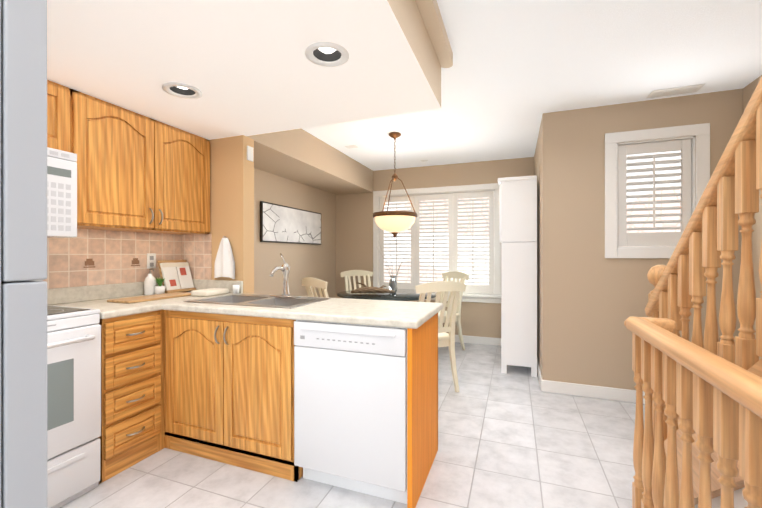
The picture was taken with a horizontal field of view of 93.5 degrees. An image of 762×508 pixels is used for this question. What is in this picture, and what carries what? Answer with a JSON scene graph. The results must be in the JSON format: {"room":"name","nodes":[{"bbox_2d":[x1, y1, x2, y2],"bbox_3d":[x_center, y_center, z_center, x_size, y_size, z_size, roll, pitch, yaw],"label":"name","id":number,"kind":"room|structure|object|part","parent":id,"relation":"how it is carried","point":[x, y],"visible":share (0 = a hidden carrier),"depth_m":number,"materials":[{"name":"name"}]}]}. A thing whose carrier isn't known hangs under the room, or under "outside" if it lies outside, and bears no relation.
{"room":"dining room and kitchen","nodes":[
{"label":"dining room and kitchen","id":0,"kind":"room"},
{"bbox_2d":[51,168,335,297],"bbox_3d":[-1.959,-0.015,2.303,0.120,2.430,7.160,0,0,20],"label":"wall","id":1,"kind":"structure","parent":0,"point":[310,260],"depth_m":4.49,"materials":[{"name":"beige paint"}]},
{"bbox_2d":[47,80,70,151],"bbox_3d":[-1.968,-0.722,1.645,0.316,0.368,0.776,0,0,20],"label":"upper cabinet","id":2,"kind":"object","parent":1,"relation":"attached to","point":[58,96],"depth_m":1.90,"materials":[{"name":"brown wood"}]},
{"bbox_2d":[47,147,76,237],"bbox_3d":[-1.932,-0.312,1.629,0.393,0.445,0.752,0,0,20],"label":"microwave","id":3,"kind":"object","parent":2,"relation":"attached to","point":[61,194],"visible":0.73,"depth_m":1.84,"materials":[{"name":"white plastic"}]},
{"bbox_2d":[43,229,211,288],"bbox_3d":[-1.828,0.022,2.025,0.320,0.364,1.890,0,0,20],"label":"tile backsplash","id":4,"kind":"structure","parent":1,"relation":"attached to","point":[87,257],"depth_m":2.47,"materials":[{"name":"brown tile"}]},
{"bbox_2d":[147,253,155,268],"bbox_3d":[-1.734,0.052,2.710,0.006,0.115,0.070,0,0,20],"label":"electrical outlet plate","id":5,"kind":"object","parent":4,"relation":"attached to","point":[151,260],"visible":1,"depth_m":2.71,"materials":[{"name":"white plastic"}]},
{"bbox_2d":[71,89,209,234],"bbox_3d":[-1.665,-0.533,2.459,0.316,0.747,0.954,0,0,20],"label":"upper cabinet","id":6,"kind":"object","parent":1,"relation":"attached to","point":[136,172],"depth_m":2.29,"materials":[{"name":"brown wood"}]},
{"bbox_2d":[260,201,320,244],"bbox_3d":[-1.074,-0.351,4.465,0.029,0.440,1.270,0,0,20],"label":"picture frame","id":7,"kind":"object","parent":1,"relation":"attached to","point":[282,224],"visible":1,"depth_m":4.32,"materials":[{"name":"grey"}]},
{"bbox_2d":[201,135,253,293],"bbox_3d":[-1.330,0.145,2.912,0.635,2.110,0.120,0,0,20],"label":"wall","id":8,"kind":"structure","parent":0,"point":[231,193],"depth_m":2.80,"materials":[{"name":"brown paint"}]},
{"bbox_2d":[214,236,234,279],"bbox_3d":[-1.187,0.029,2.766,0.195,0.327,0.054,0,0,20],"label":"hand towel","id":9,"kind":"object","parent":8,"relation":"attached to","point":[224,265],"visible":1,"depth_m":2.74,"materials":[{"name":"white fabric"}]},
{"bbox_2d":[247,146,252,161],"bbox_3d":[-1.024,-0.785,2.805,0.012,0.110,0.065,0,0,20],"label":"wall sensor","id":10,"kind":"object","parent":8,"relation":"attached to","point":[249,153],"visible":1,"depth_m":2.80,"materials":[{"name":"white plastic"}]},
{"bbox_2d":[47,0,440,194],"bbox_3d":[-0.895,-1.069,1.906,2.150,0.320,6.920,0,0,20],"label":"ceiling","id":11,"kind":"structure","parent":0,"point":[246,67],"depth_m":1.76,"materials":[{"name":"beige paint"}]},
{"bbox_2d":[162,82,202,98],"bbox_3d":[-1.102,-0.947,1.994,0.200,0.095,0.200,0,0,20],"label":"recessed light","id":12,"kind":"object","parent":11,"relation":"in","point":[181,90],"visible":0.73,"depth_m":2.01,"materials":[{"name":"white metal"}]},
{"bbox_2d":[305,42,348,66],"bbox_3d":[-0.245,-0.947,1.633,0.200,0.095,0.200,0,0,20],"label":"recessed light","id":13,"kind":"object","parent":11,"relation":"in","point":[328,54],"visible":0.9,"depth_m":1.66,"materials":[{"name":"white metal"}]},
{"bbox_2d":[60,342,644,507],"bbox_3d":[0.052,1.251,1.556,4.410,0.100,7.160,0,0,20],"label":"floor","id":14,"kind":"structure","parent":0,"point":[515,437],"depth_m":2.03,"materials":[{"name":"tile"}]},
{"bbox_2d":[0,0,46,507],"bbox_3d":[-1.105,0.351,0.447,0.735,1.700,0.876,0,0,20],"label":"refrigerator","id":15,"kind":"object","parent":14,"relation":"on","point":[23,251],"visible":1,"depth_m":0.64,"materials":[{"name":"grey metal"}]},
{"bbox_2d":[29,280,100,507],"bbox_3d":[-1.809,0.631,1.584,0.623,1.140,0.756,0,0,20],"label":"range","id":16,"kind":"object","parent":14,"relation":"on","point":[73,402],"visible":0.48,"depth_m":1.73,"materials":[{"name":"white metal"},{"name":"black glass"}]},
{"bbox_2d":[98,310,181,483],"bbox_3d":[-1.616,0.770,2.131,0.634,0.860,0.398,0,0,20],"label":"base cabinet","id":17,"kind":"object","parent":14,"relation":"on","point":[141,353],"depth_m":2.06,"materials":[{"name":"brown wood"}]},
{"bbox_2d":[47,283,162,318],"bbox_3d":[-1.645,0.272,2.108,0.600,0.134,0.330,0,0,20],"label":"countertop","id":18,"kind":"structure","parent":17,"relation":"on","point":[95,296],"depth_m":2.19,"materials":[{"name":"stone"}]},
{"bbox_2d":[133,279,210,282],"bbox_3d":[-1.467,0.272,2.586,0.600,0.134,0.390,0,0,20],"label":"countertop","id":19,"kind":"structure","parent":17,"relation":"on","point":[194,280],"depth_m":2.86,"materials":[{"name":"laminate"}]},
{"bbox_2d":[157,260,195,292],"bbox_3d":[-1.579,0.173,2.780,0.114,0.250,0.250,0,0,20],"label":"cookbook stand","id":20,"kind":"object","parent":19,"relation":"on","point":[176,275],"visible":0.9,"depth_m":2.76,"materials":[{"name":"white"}]},
{"bbox_2d":[163,280,442,328],"bbox_3d":[-0.742,0.272,2.288,2.168,0.134,0.636,0,0,20],"label":"countertop","id":21,"kind":"structure","parent":17,"relation":"on","point":[402,314],"depth_m":1.98,"materials":[{"name":"stone"}]},
{"bbox_2d":[107,292,190,303],"bbox_3d":[-1.527,0.292,2.430,0.200,0.014,0.500,0,0,20],"label":"cutting board","id":22,"kind":"object","parent":21,"relation":"on","point":[128,300],"visible":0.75,"depth_m":2.35,"materials":[{"name":"brown wood"}]},
{"bbox_2d":[144,269,155,294],"bbox_3d":[-1.693,0.204,2.631,0.076,0.190,0.076,0,0,20],"label":"soap bottle","id":23,"kind":"object","parent":22,"relation":"on","point":[149,283],"visible":0.94,"depth_m":2.60,"materials":[{"name":"white ceramic"}]},
{"bbox_2d":[154,277,165,293],"bbox_3d":[-1.613,0.233,2.617,0.072,0.133,0.070,0,0,20],"label":"plant pot","id":24,"kind":"object","parent":22,"relation":"on","point":[159,289],"visible":0.96,"depth_m":2.60,"materials":[{"name":"white ceramic"}]},
{"bbox_2d":[191,288,228,296],"bbox_3d":[-1.247,0.279,2.625,0.150,0.040,0.220,0,0,20],"label":"folded towel","id":25,"kind":"object","parent":21,"relation":"on","point":[210,292],"visible":1,"depth_m":2.55,"materials":[{"name":"beige fabric"}]},
{"bbox_2d":[232,285,239,293],"bbox_3d":[-1.088,0.267,2.694,0.052,0.065,0.051,0,0,20],"label":"cup","id":26,"kind":"object","parent":21,"relation":"on","point":[236,288],"visible":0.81,"depth_m":2.67,"materials":[{"name":"white ceramic"}]},
{"bbox_2d":[183,294,330,307],"bbox_3d":[-0.787,0.380,2.326,0.800,0.170,0.460,0,0,20],"label":"sink","id":27,"kind":"object","parent":21,"relation":"in","point":[258,300],"visible":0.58,"depth_m":2.39,"materials":[{"name":"silver metal"}]},
{"bbox_2d":[269,253,300,297],"bbox_3d":[-0.682,0.145,2.409,0.220,0.299,0.195,0,0,20],"label":"faucet","id":28,"kind":"object","parent":21,"relation":"on","point":[284,268],"visible":1,"depth_m":2.45,"materials":[{"name":"silver metal"}]},
{"bbox_2d":[302,277,328,297],"bbox_3d":[-0.469,0.715,3.651,0.572,0.976,0.496,0,0,-39],"label":"dining chair","id":29,"kind":"object","parent":14,"relation":"on","point":[308,283],"visible":0.23,"depth_m":3.43,"materials":[{"name":"beige wood"}]},
{"bbox_2d":[294,320,406,503],"bbox_3d":[-0.071,0.771,2.013,0.606,0.858,0.587,0,0,20],"label":"dishwasher","id":30,"kind":"object","parent":14,"relation":"on","point":[350,406],"visible":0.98,"depth_m":1.74,"materials":[{"name":"white metal"}]},
{"bbox_2d":[274,313,437,507],"bbox_3d":[-0.090,0.770,2.045,0.718,0.860,0.600,0,0,20],"label":"base cabinet","id":31,"kind":"object","parent":14,"relation":"on","point":[422,342],"depth_m":1.89,"materials":[{"name":"brown wood"}]},
{"bbox_2d":[340,270,372,290],"bbox_3d":[-0.249,0.714,4.877,0.496,0.976,0.572,0,0,-23],"label":"dining chair","id":32,"kind":"object","parent":14,"relation":"on","point":[358,273],"visible":0.21,"depth_m":5.09,"materials":[{"name":"beige wood"}]},
{"bbox_2d":[337,289,435,300],"bbox_3d":[0.074,0.824,4.097,1.150,0.750,1.150,0,0,20],"label":"dining table","id":33,"kind":"object","parent":14,"relation":"on","point":[405,295],"visible":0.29,"depth_m":3.88,"materials":[{"name":"black glass"}]},
{"bbox_2d":[351,282,394,292],"bbox_3d":[-0.080,0.373,3.976,0.444,0.117,0.289,0,0,20],"label":"centerpiece","id":34,"kind":"object","parent":33,"relation":"on","point":[366,289],"visible":1,"depth_m":3.92},
{"bbox_2d":[376,241,409,292],"bbox_3d":[0.133,0.140,4.121,0.386,0.616,0.395,0,0,20],"label":"vase","id":35,"kind":"object","parent":33,"relation":"on","point":[393,284],"visible":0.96,"depth_m":4.10,"materials":[{"name":"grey glass"}]},
{"bbox_2d":[415,281,465,391],"bbox_3d":[0.417,0.715,3.256,0.496,0.976,0.572,0,0,-22],"label":"dining chair","id":36,"kind":"object","parent":14,"relation":"on","point":[445,339],"visible":0.48,"depth_m":3.11,"materials":[{"name":"beige wood"}]},
{"bbox_2d":[438,271,468,349],"bbox_3d":[0.751,0.715,4.509,0.572,0.976,0.496,0,0,-31],"label":"dining chair","id":37,"kind":"object","parent":14,"relation":"on","point":[462,277],"visible":0.44,"depth_m":4.46,"materials":[{"name":"beige wood"}]},
{"bbox_2d":[498,175,536,376],"bbox_3d":[1.481,0.217,3.915,0.365,1.965,0.784,0,0,20],"label":"pantry cabinet","id":38,"kind":"object","parent":14,"relation":"on","point":[518,218],"visible":1,"depth_m":3.55,"materials":[{"name":"white wood"}]},
{"bbox_2d":[624,77,761,507],"bbox_3d":[1.312,0.018,0.576,1.120,2.367,3.021,0,0,20],"label":"staircase","id":39,"kind":"structure","parent":14,"relation":"on","point":[697,443],"depth_m":1.23,"materials":[{"name":"brown wood"}]},
{"bbox_3d":[1.577,0.630,2.023,0.124,1.140,0.124,0,0,20],"label":"stair newel post","id":40,"kind":"part","parent":39,"relation":"part of","materials":[{"name":"brown wood"}]},
{"bbox_3d":[0.924,0.744,0.869,0.187,0.915,1.642,0,0,20],"label":"stair guard rail","id":41,"kind":"part","parent":39,"relation":"part of","materials":[{"name":"brown wood"}]},
{"bbox_2d":[336,157,533,337],"bbox_3d":[0.641,-0.016,5.091,2.810,2.430,0.120,0,0,20],"label":"wall","id":42,"kind":"structure","parent":0,"point":[354,231],"depth_m":5.09,"materials":[{"name":"beige paint"}]},
{"bbox_2d":[373,183,500,302],"bbox_3d":[0.740,-0.141,5.028,1.830,1.570,0.170,0,0,20],"label":"window","id":43,"kind":"structure","parent":42,"relation":"in","point":[495,297],"depth_m":4.82,"materials":[{"name":"white wood"}]},
{"bbox_2d":[380,191,493,293],"bbox_3d":[0.740,-0.156,5.027,1.608,1.362,0.056,0,0,20],"label":"window shutters","id":44,"kind":"object","parent":43,"relation":"attached to","point":[452,235],"visible":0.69,"depth_m":4.96,"materials":[{"name":"white wood"}]},
{"bbox_2d":[455,335,500,345],"bbox_3d":[0.617,1.149,5.026,2.810,0.100,0.019,0,0,20],"label":"baseboard","id":45,"kind":"structure","parent":42,"relation":"attached to","point":[467,339],"depth_m":4.76,"materials":[{"name":"white wood"}]},
{"bbox_2d":[301,0,761,170],"bbox_3d":[0.052,-1.279,1.554,4.410,0.100,7.160,0,0,20],"label":"ceiling","id":46,"kind":"structure","parent":0,"point":[514,73],"depth_m":2.37,"materials":[{"name":"white paint"}]},
{"bbox_2d":[344,145,358,148],"bbox_3d":[-0.336,-1.224,4.080,0.140,0.011,0.108,0,0,20],"label":"ceiling vent","id":47,"kind":"object","parent":46,"relation":"in","point":[350,146],"depth_m":4.09,"materials":[{"name":"white"}]},
{"bbox_2d":[373,132,416,237],"bbox_3d":[0.140,-0.698,3.671,0.454,1.064,0.464,0,0,20],"label":"pendant light","id":48,"kind":"object","parent":46,"relation":"hanging from","point":[394,222],"visible":1,"depth_m":3.54,"materials":[{"name":"beige glass"}]},
{"bbox_2d":[415,0,452,67],"bbox_3d":[-0.319,-1.196,0.261,0.074,0.065,4.238,0,0,20],"label":"ceiling bulkhead","id":49,"kind":"object","parent":46,"relation":"attached to","point":[430,13],"visible":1,"depth_m":1.88,"materials":[{"name":"beige paint"}]},
{"bbox_2d":[646,83,705,98],"bbox_3d":[2.199,-1.224,2.686,0.321,0.011,0.152,0,0,20],"label":"ceiling vent","id":50,"kind":"object","parent":46,"relation":"in","point":[675,91],"depth_m":2.69,"materials":[{"name":"white metal"}]},
{"bbox_2d":[534,119,541,374],"bbox_3d":[1.774,-0.016,3.934,0.120,2.430,1.500,0,0,20],"label":"wall jog","id":51,"kind":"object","parent":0,"point":[538,162],"visible":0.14,"depth_m":3.53,"materials":[{"name":"beige paint"}]},
{"bbox_2d":[537,357,542,390],"bbox_3d":[1.662,1.149,3.829,0.015,0.100,1.495,0,0,20],"label":"baseboard","id":52,"kind":"structure","parent":51,"relation":"attached to","point":[538,367],"depth_m":3.30,"materials":[{"name":"white wood"}]},
{"bbox_2d":[542,88,742,389],"bbox_3d":[2.129,-0.015,2.938,1.480,2.430,0.120,0,0,20],"label":"wall","id":53,"kind":"structure","parent":0,"point":[593,298],"depth_m":3.00,"materials":[{"name":"beige paint"}]},
{"bbox_2d":[543,380,644,403],"bbox_3d":[2.040,1.150,2.899,1.320,0.100,0.023,0,0,20],"label":"baseboard","id":54,"kind":"structure","parent":53,"relation":"attached to","point":[608,393],"depth_m":3.00,"materials":[{"name":"white wood"}]},
{"bbox_2d":[605,123,709,257],"bbox_3d":[2.196,-0.480,2.903,0.690,1.030,0.138,0,0,20],"label":"window","id":55,"kind":"structure","parent":53,"relation":"in","point":[700,132],"depth_m":2.87,"materials":[{"name":"white wood"}]},
{"bbox_2d":[618,139,690,245],"bbox_3d":[2.190,-0.480,2.887,0.488,0.832,0.056,0,0,20],"label":"window shutters","id":56,"kind":"object","parent":55,"relation":"attached to","point":[625,238],"visible":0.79,"depth_m":2.87,"materials":[{"name":"white wood"}]},
{"bbox_2d":[743,75,761,359],"bbox_3d":[1.801,-0.014,0.104,0.120,2.430,5.420,0,0,20],"label":"wall","id":57,"kind":"structure","parent":0,"point":[749,89],"depth_m":2.52,"materials":[{"name":"beige paint"}]},
{"label":"outside","id":58,"kind":"structure","parent":0,"visible":0},
{"bbox_2d":[384,151,680,284],"bbox_3d":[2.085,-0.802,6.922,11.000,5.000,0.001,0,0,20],"label":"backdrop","id":59,"kind":"structure","parent":58,"point":[628,219],"depth_m":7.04,"materials":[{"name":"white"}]}
]}

